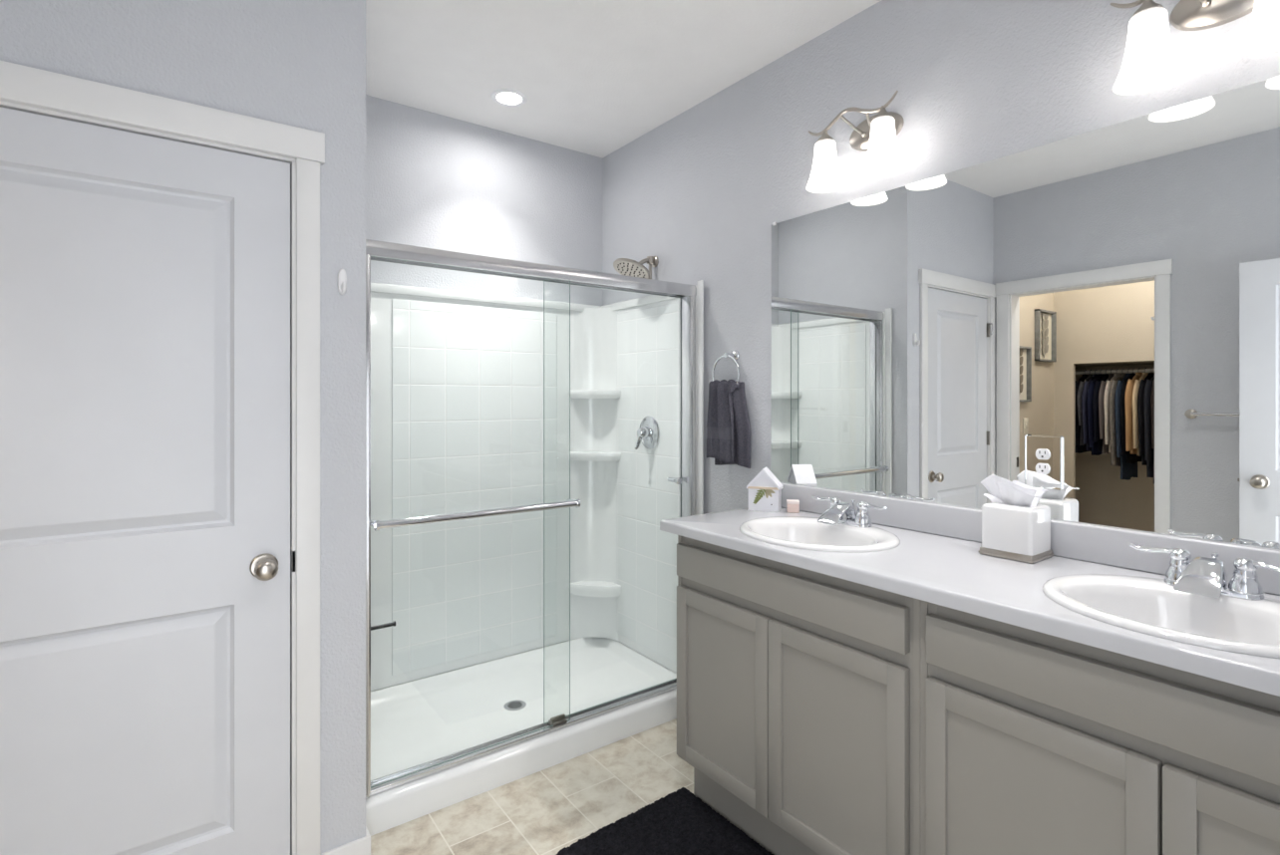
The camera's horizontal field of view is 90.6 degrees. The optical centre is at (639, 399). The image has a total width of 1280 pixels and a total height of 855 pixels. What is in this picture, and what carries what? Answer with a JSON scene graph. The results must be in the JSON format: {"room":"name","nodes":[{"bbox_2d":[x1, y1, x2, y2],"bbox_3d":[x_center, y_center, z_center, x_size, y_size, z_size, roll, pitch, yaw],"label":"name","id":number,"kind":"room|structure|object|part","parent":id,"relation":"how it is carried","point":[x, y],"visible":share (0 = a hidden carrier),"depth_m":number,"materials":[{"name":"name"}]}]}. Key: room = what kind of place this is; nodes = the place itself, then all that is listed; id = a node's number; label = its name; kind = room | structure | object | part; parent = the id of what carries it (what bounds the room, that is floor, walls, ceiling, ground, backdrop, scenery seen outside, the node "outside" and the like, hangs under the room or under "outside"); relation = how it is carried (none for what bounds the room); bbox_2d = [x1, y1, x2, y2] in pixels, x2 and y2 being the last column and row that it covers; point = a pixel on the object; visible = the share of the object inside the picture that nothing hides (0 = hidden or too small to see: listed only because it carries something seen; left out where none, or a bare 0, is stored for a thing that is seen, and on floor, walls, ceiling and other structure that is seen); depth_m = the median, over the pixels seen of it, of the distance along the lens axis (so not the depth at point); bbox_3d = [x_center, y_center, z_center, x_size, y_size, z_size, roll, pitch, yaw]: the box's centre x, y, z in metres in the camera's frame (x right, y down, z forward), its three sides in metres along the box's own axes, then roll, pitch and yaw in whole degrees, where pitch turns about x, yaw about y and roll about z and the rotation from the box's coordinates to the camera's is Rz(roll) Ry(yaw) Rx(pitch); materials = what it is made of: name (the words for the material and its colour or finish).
{"room":"bathroom","nodes":[
{"label":"bathroom","id":0,"kind":"room"},
{"bbox_2d":[0,0,365,854],"bbox_3d":[-1.506,0.020,1.961,1.024,2.712,0.950,0,0,-36],"label":"wall","id":1,"kind":"structure","parent":0,"point":[301,64],"depth_m":1.81,"materials":[{"name":"grey paint"}]},
{"bbox_2d":[0,106,295,854],"bbox_3d":[-1.266,0.355,1.532,0.772,2.027,0.105,0,0,-36],"label":"door","id":2,"kind":"structure","parent":1,"relation":"in","point":[146,553],"depth_m":1.58,"materials":[{"name":"white paint"}]},
{"bbox_3d":[-1.006,0.454,1.701,0.068,0.068,0.070,0,0,-36],"label":"knob","id":3,"kind":"part","parent":2,"relation":"part of","materials":[{"name":"silver metal"}]},
{"bbox_3d":[-0.974,0.451,1.779,0.010,0.060,0.034,0,0,-36],"label":"strike plate","id":4,"kind":"part","parent":2,"relation":"part of","materials":[{"name":"metal"}]},
{"bbox_2d":[0,60,324,854],"bbox_3d":[-1.298,0.311,1.581,0.908,2.130,0.139,0,0,-36],"label":"door frame","id":5,"kind":"structure","parent":1,"relation":"attached to","point":[22,88],"depth_m":1.76,"materials":[{"name":"white paint"}]},
{"bbox_2d":[337,269,346,295],"bbox_3d":[-0.855,-0.342,1.827,0.025,0.076,0.037,0,0,-36],"label":"wall hook","id":6,"kind":"object","parent":1,"relation":"attached to","point":[342,275],"visible":1,"depth_m":1.83,"materials":[{"name":"white plastic"}]},
{"bbox_2d":[320,826,370,854],"bbox_3d":[-0.883,1.335,1.885,0.133,0.082,0.115,0,0,-36],"label":"baseboard","id":7,"kind":"structure","parent":1,"relation":"attached to","point":[362,846],"depth_m":1.85,"materials":[{"name":"white paint"}]},
{"bbox_2d":[365,94,602,306],"bbox_3d":[-0.871,0.020,3.087,1.562,2.712,0.115,0,0,-36],"label":"wall","id":8,"kind":"structure","parent":0,"point":[434,180],"depth_m":3.08,"materials":[{"name":"grey paint"}]},
{"bbox_2d":[370,718,693,854],"bbox_3d":[-0.981,1.426,1.002,4.504,0.100,3.417,0,0,-36],"label":"floor","id":9,"kind":"structure","parent":0,"point":[546,811],"depth_m":2.15,"materials":[{"name":"tile"}]},
{"bbox_2d":[365,637,676,836],"bbox_3d":[-0.543,1.325,2.737,1.443,0.103,0.833,0,0,-36],"label":"shower tray","id":10,"kind":"object","parent":9,"relation":"on","point":[418,722],"visible":0.65,"depth_m":2.64,"materials":[{"name":"white plastic"}]},
{"bbox_2d":[365,239,696,798],"bbox_3d":[-0.323,0.380,2.437,1.441,1.784,0.154,0,0,-38],"label":"shower door frame","id":11,"kind":"structure","parent":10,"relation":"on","point":[376,250],"depth_m":2.37,"materials":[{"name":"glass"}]},
{"bbox_2d":[370,621,395,631],"bbox_3d":[-0.899,0.776,2.156,0.129,0.028,0.030,0,0,-36],"label":"handle","id":12,"kind":"object","parent":11,"relation":"attached to","point":[393,623],"visible":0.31,"depth_m":2.17,"materials":[{"name":"metal"}]},
{"bbox_3d":[-0.575,0.395,2.264,0.744,1.718,0.006,0,0,-36],"label":"glass door","id":13,"kind":"part","parent":11,"relation":"part of","materials":[{"name":"clear glass"}]},
{"bbox_3d":[-0.332,-0.486,2.448,1.439,0.052,0.084,0,0,-36],"label":"header rail","id":14,"kind":"part","parent":11,"relation":"part of","materials":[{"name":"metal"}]},
{"bbox_3d":[-0.092,0.395,2.658,0.693,1.718,0.006,0,0,-36],"label":"glass door","id":15,"kind":"part","parent":11,"relation":"part of","materials":[{"name":"clear glass"}]},
{"bbox_2d":[370,280,703,691],"bbox_3d":[-0.537,0.372,2.728,1.443,1.801,0.855,0,0,-36],"label":"shower surround","id":16,"kind":"object","parent":10,"relation":"on","point":[457,377],"visible":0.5,"depth_m":3.08,"materials":[{"name":"white plastic"}]},
{"bbox_3d":[-0.781,0.380,3.062,1.387,1.784,0.028,0,0,-36],"label":"panel","id":17,"kind":"part","parent":16,"relation":"part of","materials":[{"name":"white plastic"}]},
{"bbox_2d":[568,581,621,597],"bbox_3d":[-0.236,0.998,3.317,0.205,0.061,0.205,0,0,-36],"label":"corner shelf","id":18,"kind":"object","parent":16,"relation":"attached to","point":[577,588],"depth_m":3.30,"materials":[{"name":"white plastic"}]},
{"bbox_2d":[568,451,621,461],"bbox_3d":[-0.236,0.298,3.317,0.205,0.045,0.205,0,0,-36],"label":"corner shelf","id":19,"kind":"object","parent":16,"relation":"attached to","point":[574,456],"depth_m":3.30,"materials":[{"name":"white plastic"}]},
{"bbox_2d":[568,389,621,398],"bbox_3d":[-0.236,-0.027,3.317,0.205,0.045,0.205,0,0,-36],"label":"corner shelf","id":20,"kind":"object","parent":16,"relation":"attached to","point":[574,394],"depth_m":3.29,"materials":[{"name":"white plastic"}]},
{"bbox_2d":[634,415,659,450],"bbox_3d":[0.015,0.162,3.069,0.080,0.163,0.160,0,0,-36],"label":"shower valve","id":21,"kind":"object","parent":16,"relation":"attached to","point":[648,434],"visible":1,"depth_m":3.06,"materials":[{"name":"silver metal"}]},
{"bbox_3d":[0.008,0.187,3.064,0.062,0.113,0.060,0,0,-36],"label":"lever","id":22,"kind":"part","parent":21,"relation":"part of","materials":[{"name":"silver metal"}]},
{"bbox_3d":[0.024,0.380,3.160,0.028,1.784,0.821,0,0,-36],"label":"panel","id":23,"kind":"part","parent":16,"relation":"part of","materials":[{"name":"white plastic"}]},
{"bbox_2d":[556,787,774,854],"bbox_3d":[0.210,1.364,1.719,0.529,0.021,0.905,0,0,-36],"label":"bath rug","id":24,"kind":"object","parent":9,"relation":"on","point":[679,822],"visible":1,"depth_m":1.98,"materials":[{"name":"black fabric"}]},
{"bbox_2d":[676,535,920,854],"bbox_3d":[0.583,0.913,1.961,0.520,0.926,0.874,0,0,-36],"label":"vanity cabinet","id":25,"kind":"object","parent":9,"relation":"on","point":[799,689],"visible":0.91,"depth_m":1.74,"materials":[{"name":"grey paint"}]},
{"bbox_3d":[0.254,0.918,1.992,0.007,0.475,0.322,0,0,-36],"label":"door panel","id":26,"kind":"part","parent":25,"relation":"part of","materials":[{"name":"grey paint"}]},
{"bbox_3d":[0.253,0.918,1.991,0.024,0.571,0.408,0,0,-36],"label":"door","id":27,"kind":"part","parent":25,"relation":"part of","materials":[{"name":"grey paint"}]},
{"bbox_3d":[0.379,0.542,1.819,0.024,0.108,0.834,0,0,-36],"label":"drawer","id":28,"kind":"part","parent":25,"relation":"part of","materials":[{"name":"grey paint"}]},
{"bbox_3d":[0.502,0.918,1.653,0.007,0.475,0.335,0,0,-36],"label":"door panel","id":29,"kind":"part","parent":25,"relation":"part of","materials":[{"name":"grey paint"}]},
{"bbox_3d":[0.501,0.918,1.653,0.024,0.571,0.421,0,0,-36],"label":"door","id":30,"kind":"part","parent":25,"relation":"part of","materials":[{"name":"grey paint"}]},
{"bbox_2d":[920,600,1279,854],"bbox_3d":[1.107,0.913,1.247,0.520,0.926,0.895,0,0,-36],"label":"vanity cabinet","id":31,"kind":"object","parent":9,"relation":"on","point":[1033,743],"visible":0.85,"depth_m":1.20,"materials":[{"name":"grey paint"}]},
{"bbox_2d":[659,482,1279,696],"bbox_3d":[0.834,0.385,1.609,0.557,0.128,1.845,0,0,-36],"label":"countertop","id":32,"kind":"structure","parent":31,"relation":"on","point":[937,559],"depth_m":1.54,"materials":[{"name":"white stone"}]},
{"bbox_2d":[746,467,783,512],"bbox_3d":[0.471,0.336,2.389,0.124,0.158,0.080,0,0,21],"label":"house ornament","id":33,"kind":"object","parent":32,"relation":"on","point":[765,490],"visible":1,"depth_m":2.36,"materials":[{"name":"white ceramic"}]},
{"bbox_2d":[786,499,799,513],"bbox_3d":[0.565,0.393,2.338,0.044,0.043,0.038,0,0,11],"label":"candle","id":34,"kind":"object","parent":32,"relation":"on","point":[793,505],"visible":1,"depth_m":2.32,"materials":[{"name":"pink wax"}]},
{"bbox_3d":[0.565,0.377,2.338,0.044,0.011,0.038,0,0,11],"label":"lid","id":35,"kind":"part","parent":34,"relation":"part of","materials":[{"name":"white"}]},
{"bbox_2d":[739,516,900,552],"bbox_3d":[0.543,0.480,1.957,0.426,0.156,0.500,0,0,-36],"label":"sink","id":36,"kind":"object","parent":32,"relation":"in","point":[800,532],"visible":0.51,"depth_m":2.02,"materials":[{"name":"white ceramic"}]},
{"bbox_2d":[811,495,886,528],"bbox_3d":[0.645,0.365,2.038,0.151,0.078,0.279,0,0,-36],"label":"faucet","id":37,"kind":"object","parent":32,"relation":"on","point":[860,517],"visible":1,"depth_m":2.02,"materials":[{"name":"silver metal"}]},
{"bbox_3d":[0.628,0.337,2.133,0.037,0.022,0.106,0,0,-36],"label":"lever","id":38,"kind":"part","parent":37,"relation":"part of","materials":[{"name":"silver metal"}]},
{"bbox_3d":[0.645,0.363,2.038,0.151,0.062,0.074,0,0,-36],"label":"spout","id":39,"kind":"part","parent":37,"relation":"part of","materials":[{"name":"silver metal"}]},
{"bbox_3d":[0.679,0.397,2.063,0.054,0.014,0.160,0,0,-36],"label":"plate","id":40,"kind":"part","parent":37,"relation":"part of","materials":[{"name":"silver metal"}]},
{"bbox_3d":[0.710,0.371,2.021,0.052,0.046,0.052,0,0,-36],"label":"handle","id":41,"kind":"part","parent":37,"relation":"part of","materials":[{"name":"silver metal"}]},
{"bbox_3d":[0.731,0.337,1.993,0.037,0.022,0.106,0,0,-36],"label":"lever","id":42,"kind":"part","parent":37,"relation":"part of","materials":[{"name":"silver metal"}]},
{"bbox_2d":[978,474,1053,564],"bbox_3d":[0.998,0.308,1.692,0.130,0.213,0.158,0,0,-36],"label":"tissue box","id":43,"kind":"object","parent":32,"relation":"on","point":[1015,526],"visible":1,"depth_m":1.65,"materials":[{"name":"white plastic"}]},
{"bbox_2d":[1042,574,1279,658],"bbox_3d":[1.075,0.480,1.235,0.426,0.156,0.500,0,0,-36],"label":"sink","id":44,"kind":"object","parent":32,"relation":"in","point":[1145,605],"visible":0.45,"depth_m":1.30,"materials":[{"name":"white ceramic"}]},
{"bbox_2d":[1129,543,1279,601],"bbox_3d":[1.175,0.365,1.315,0.151,0.078,0.279,0,0,-36],"label":"faucet","id":45,"kind":"object","parent":32,"relation":"on","point":[1202,576],"visible":1,"depth_m":1.29,"materials":[{"name":"silver metal"}]},
{"bbox_3d":[1.158,0.337,1.410,0.037,0.022,0.106,0,0,-36],"label":"lever","id":46,"kind":"part","parent":45,"relation":"part of","materials":[{"name":"silver metal"}]},
{"bbox_3d":[1.179,0.371,1.383,0.052,0.046,0.052,0,0,-36],"label":"handle","id":47,"kind":"part","parent":45,"relation":"part of","materials":[{"name":"silver metal"}]},
{"bbox_3d":[1.175,0.363,1.315,0.151,0.062,0.074,0,0,-36],"label":"spout","id":48,"kind":"part","parent":45,"relation":"part of","materials":[{"name":"silver metal"}]},
{"bbox_3d":[1.209,0.397,1.341,0.054,0.014,0.160,0,0,-36],"label":"plate","id":49,"kind":"part","parent":45,"relation":"part of","materials":[{"name":"silver metal"}]},
{"bbox_3d":[1.229,0.359,1.355,0.012,0.065,0.012,0,0,-36],"label":"lift rod","id":50,"kind":"part","parent":45,"relation":"part of","materials":[{"name":"silver metal"}]},
{"bbox_3d":[1.240,0.371,1.299,0.052,0.046,0.052,0,0,-36],"label":"handle","id":51,"kind":"part","parent":45,"relation":"part of","materials":[{"name":"silver metal"}]},
{"bbox_3d":[1.260,0.337,1.271,0.037,0.022,0.106,0,0,-36],"label":"lever","id":52,"kind":"part","parent":45,"relation":"part of","materials":[{"name":"silver metal"}]},
{"bbox_3d":[0.781,0.918,1.273,0.007,0.475,0.336,0,0,-36],"label":"door panel","id":53,"kind":"part","parent":31,"relation":"part of","materials":[{"name":"grey paint"}]},
{"bbox_3d":[0.780,0.918,1.273,0.024,0.571,0.422,0,0,-36],"label":"door","id":54,"kind":"part","parent":31,"relation":"part of","materials":[{"name":"grey paint"}]},
{"bbox_3d":[0.906,0.542,1.102,0.024,0.108,0.846,0,0,-36],"label":"drawer","id":55,"kind":"part","parent":31,"relation":"part of","materials":[{"name":"grey paint"}]},
{"bbox_3d":[1.032,0.918,0.930,0.024,0.571,0.419,0,0,-36],"label":"door","id":56,"kind":"part","parent":31,"relation":"part of","materials":[{"name":"grey paint"}]},
{"bbox_3d":[1.032,0.918,0.930,0.007,0.475,0.333,0,0,-36],"label":"door panel","id":57,"kind":"part","parent":31,"relation":"part of","materials":[{"name":"grey paint"}]},
{"bbox_2d":[365,0,881,157],"bbox_3d":[-1.006,-1.385,1.037,4.504,0.100,3.332,0,0,-36],"label":"ceiling","id":58,"kind":"structure","parent":0,"point":[595,77],"depth_m":2.44,"materials":[{"name":"white paint"}]},
{"bbox_2d":[490,88,527,106],"bbox_3d":[-0.578,-1.333,2.800,0.160,0.007,0.160,0,0,-36],"label":"recessed light","id":59,"kind":"object","parent":58,"relation":"in","point":[504,97],"visible":1,"depth_m":2.79,"materials":[{"name":"white plastic"}]},
{"bbox_2d":[602,0,1279,550],"bbox_3d":[0.744,0.020,2.302,0.115,2.712,3.302,0,0,-36],"label":"wall","id":60,"kind":"structure","parent":0,"point":[702,192],"depth_m":2.24,"materials":[{"name":"grey paint"}]},
{"bbox_2d":[613,256,658,279],"bbox_3d":[-0.018,-0.630,3.050,0.229,0.153,0.188,0,0,-36],"label":"shower head","id":61,"kind":"object","parent":60,"relation":"attached to","point":[623,266],"visible":0.9,"depth_m":3.03,"materials":[{"name":"silver metal"}]},
{"bbox_3d":[0.028,-0.665,3.083,0.108,0.055,0.021,0,0,-36],"label":"arm","id":62,"kind":"part","parent":61,"relation":"part of","materials":[{"name":"silver metal"}]},
{"bbox_2d":[712,349,739,384],"bbox_3d":[0.375,-0.118,2.659,0.058,0.180,0.161,0,0,-36],"label":"towel ring","id":63,"kind":"object","parent":60,"relation":"attached to","point":[735,355],"visible":0.83,"depth_m":2.65,"materials":[{"name":"silver metal"}]},
{"bbox_3d":[0.379,-0.184,2.653,0.058,0.048,0.048,0,0,-36],"label":"wall post","id":64,"kind":"part","parent":63,"relation":"part of","materials":[{"name":"silver metal"}]},
{"bbox_2d":[705,379,750,468],"bbox_3d":[0.364,0.097,2.631,0.098,0.362,0.223,0,0,-36],"label":"hand towel","id":65,"kind":"object","parent":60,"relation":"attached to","point":[728,422],"visible":0.99,"depth_m":2.60,"materials":[{"name":"grey fabric"}]},
{"bbox_2d":[805,90,905,193],"bbox_3d":[0.715,-0.838,2.080,0.194,0.238,0.351,0,0,-36],"label":"wall sconce","id":66,"kind":"object","parent":60,"relation":"attached to","point":[876,135],"visible":1,"depth_m":2.07,"materials":[{"name":"white glass"}]},
{"bbox_3d":[0.627,-0.795,2.145,0.128,0.152,0.128,0,0,-36],"label":"lamp shade","id":67,"kind":"part","parent":66,"relation":"part of","materials":[{"name":"white glass"}]},
{"bbox_3d":[0.685,-0.927,2.066,0.012,0.052,0.339,0,0,-36],"label":"wavy arm","id":68,"kind":"part","parent":66,"relation":"part of","materials":[{"name":"silver metal"}]},
{"bbox_3d":[0.736,-0.917,2.091,0.116,0.057,0.110,0,0,-36],"label":"support arm","id":69,"kind":"part","parent":66,"relation":"part of","materials":[{"name":"silver metal"}]},
{"bbox_3d":[0.754,-0.795,1.970,0.128,0.152,0.128,0,0,-36],"label":"lamp shade","id":70,"kind":"part","parent":66,"relation":"part of","materials":[{"name":"white glass"}]},
{"bbox_2d":[771,75,1279,550],"bbox_3d":[1.058,-0.189,1.769,0.008,1.018,1.822,0,0,-36],"label":"wall mirror","id":71,"kind":"object","parent":60,"relation":"attached to","point":[1113,291],"visible":0.97,"depth_m":1.68,"materials":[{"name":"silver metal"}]},
{"bbox_2d":[1024,434,1062,490],"bbox_3d":[1.090,0.168,1.714,0.010,0.144,0.092,0,0,-36],"label":"outlet","id":72,"kind":"object","parent":71,"relation":"attached to","point":[1043,453],"visible":0.98,"depth_m":1.71,"materials":[{"name":"white plastic"}]},
{"bbox_2d":[1035,448,1050,459],"bbox_3d":[1.089,0.148,1.713,0.005,0.029,0.035,0,0,-36],"label":"receptacle","id":73,"kind":"object","parent":72,"relation":"attached to","point":[1041,454],"depth_m":1.71,"materials":[{"name":"white plastic"}]},
{"bbox_2d":[1035,463,1050,474],"bbox_3d":[1.089,0.187,1.713,0.005,0.029,0.035,0,0,-36],"label":"receptacle","id":74,"kind":"object","parent":72,"relation":"attached to","point":[1041,469],"depth_m":1.71,"materials":[{"name":"white plastic"}]},
{"bbox_2d":[780,482,1279,596],"bbox_3d":[1.049,0.368,1.767,0.024,0.094,1.844,0,0,-36],"label":"backsplash","id":75,"kind":"structure","parent":60,"relation":"attached to","point":[1099,544],"depth_m":1.64,"materials":[{"name":"white stone"}]},
{"bbox_2d":[1110,0,1279,95],"bbox_3d":[1.236,-0.838,1.369,0.194,0.238,0.351,0,0,-36],"label":"wall sconce","id":76,"kind":"object","parent":60,"relation":"attached to","point":[1150,63],"visible":1,"depth_m":1.41,"materials":[{"name":"white glass"}]},
{"bbox_3d":[1.206,-0.927,1.354,0.012,0.052,0.339,0,0,-36],"label":"wavy arm","id":77,"kind":"part","parent":76,"relation":"part of","materials":[{"name":"silver metal"}]},
{"bbox_3d":[1.148,-0.795,1.433,0.128,0.152,0.128,0,0,-36],"label":"lamp shade","id":78,"kind":"part","parent":76,"relation":"part of","materials":[{"name":"white glass"}]},
{"bbox_3d":[1.257,-0.917,1.379,0.116,0.057,0.110,0,0,-36],"label":"support arm","id":79,"kind":"part","parent":76,"relation":"part of","materials":[{"name":"silver metal"}]},
{"bbox_3d":[1.276,-0.795,1.259,0.128,0.152,0.128,0,0,-36],"label":"lamp shade","id":80,"kind":"part","parent":76,"relation":"part of","materials":[{"name":"white glass"}]}
]}

